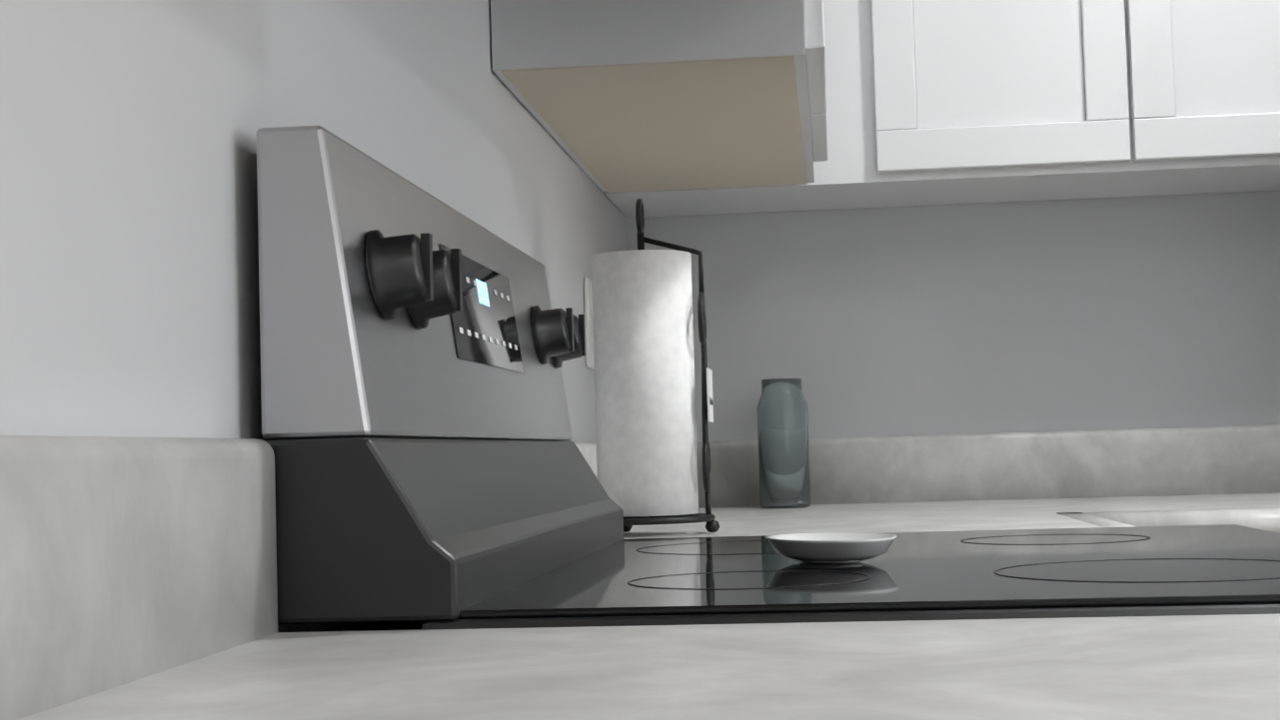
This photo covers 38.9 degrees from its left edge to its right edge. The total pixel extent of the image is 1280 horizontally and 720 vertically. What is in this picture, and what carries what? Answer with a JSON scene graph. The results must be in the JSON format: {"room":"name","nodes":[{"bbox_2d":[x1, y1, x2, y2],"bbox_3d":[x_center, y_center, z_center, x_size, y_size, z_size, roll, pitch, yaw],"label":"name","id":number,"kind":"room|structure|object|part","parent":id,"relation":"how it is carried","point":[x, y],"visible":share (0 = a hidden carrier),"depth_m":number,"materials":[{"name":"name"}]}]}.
{"room":"kitchen","nodes":[
{"label":"kitchen","id":0,"kind":"room"},
{"bbox_2d":[0,0,626,632],"bbox_3d":[-0.398,-0.216,-0.215,0.100,2.440,6.400,-2,-3,6],"label":"wall","id":1,"kind":"structure","parent":0,"point":[128,232],"depth_m":0.91,"materials":[{"name":"grey paint"}]},
{"bbox_2d":[583,277,594,369],"bbox_3d":[-0.063,-0.047,2.372,0.008,0.116,0.072,-2,-3,6],"label":"electrical outlet","id":2,"kind":"object","parent":1,"relation":"attached to","point":[588,291],"visible":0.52,"depth_m":2.34,"materials":[{"name":"white plastic"}]},
{"bbox_2d":[490,0,842,159],"bbox_3d":[0.027,-0.721,1.959,0.318,0.898,0.436,-2,-3,6],"label":"upper cabinet","id":3,"kind":"object","parent":1,"relation":"attached to","point":[667,108],"depth_m":1.78,"materials":[{"name":"white paint"}]},
{"bbox_2d":[574,147,842,203],"bbox_3d":[0.065,-0.704,2.316,0.318,0.898,0.519,-2,-3,6],"label":"upper cabinet","id":4,"kind":"object","parent":1,"relation":"attached to","point":[787,171],"depth_m":2.45,"materials":[{"name":"white paint"}]},
{"bbox_2d":[625,190,1279,441],"bbox_3d":[1.083,-0.107,2.793,2.205,2.440,0.100,-2,-3,6],"label":"wall","id":5,"kind":"structure","parent":0,"point":[1146,312],"depth_m":2.80,"materials":[{"name":"grey paint"}]},
{"bbox_2d":[862,0,1078,207],"bbox_3d":[0.538,-0.700,2.677,0.409,0.898,0.298,-2,-3,6],"label":"upper cabinet","id":6,"kind":"object","parent":5,"relation":"attached to","point":[968,101],"depth_m":2.53,"materials":[{"name":"white paint"}]},
{"bbox_2d":[1062,0,1279,199],"bbox_3d":[0.843,-0.710,2.645,0.445,0.898,0.298,-2,-3,6],"label":"upper cabinet","id":7,"kind":"object","parent":5,"relation":"attached to","point":[1176,97],"depth_m":2.50,"materials":[{"name":"white paint"}]},
{"bbox_3d":[3.187,0.910,-0.653,7.240,0.060,6.400,-2,-3,6],"label":"floor","id":8,"kind":"structure","parent":0,"visible":0},
{"bbox_2d":[0,424,1279,719],"bbox_3d":[3.061,0.386,-0.428,6.774,1.016,1.110,-2,-3,6],"label":"countertop","id":9,"kind":"structure","parent":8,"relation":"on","point":[138,579],"depth_m":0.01,"materials":[{"name":"grey stone"}]},
{"bbox_2d":[591,198,719,532],"bbox_3d":[0.007,0.006,1.951,0.148,0.362,0.143,-2,-3,6],"label":"paper towel holder","id":10,"kind":"object","parent":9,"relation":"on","point":[645,414],"visible":0.96,"depth_m":1.91,"materials":[{"name":"white paper"}]},
{"bbox_2d":[756,378,811,508],"bbox_3d":[0.213,0.123,2.694,0.076,0.190,0.076,-2,-3,6],"label":"vase","id":11,"kind":"object","parent":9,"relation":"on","point":[783,445],"visible":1,"depth_m":2.66,"materials":[{"name":"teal glass"}]},
{"bbox_2d":[256,124,1279,631],"bbox_3d":[0.207,0.471,1.277,0.717,1.182,0.760,-2,-3,6],"label":"range","id":12,"kind":"object","parent":8,"relation":"on","point":[419,345],"visible":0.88,"depth_m":1.02,"materials":[{"name":"black metal"}]},
{"bbox_3d":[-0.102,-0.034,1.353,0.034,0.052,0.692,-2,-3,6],"label":"knob","id":13,"kind":"part","parent":12,"relation":"part of","materials":[{"name":"black plastic"}]},
{"bbox_3d":[-0.115,-0.034,1.355,0.011,0.078,0.260,-2,-3,6],"label":"panel","id":14,"kind":"part","parent":12,"relation":"part of","materials":[{"name":"black glass"}]},
{"bbox_2d":[765,532,897,563],"bbox_3d":[0.133,0.132,1.267,0.092,0.017,0.125,-2,-3,6],"label":"spoon rest","id":15,"kind":"object","parent":12,"relation":"on","point":[829,548],"visible":1,"depth_m":1.23,"materials":[{"name":"ceramic"}]}
]}

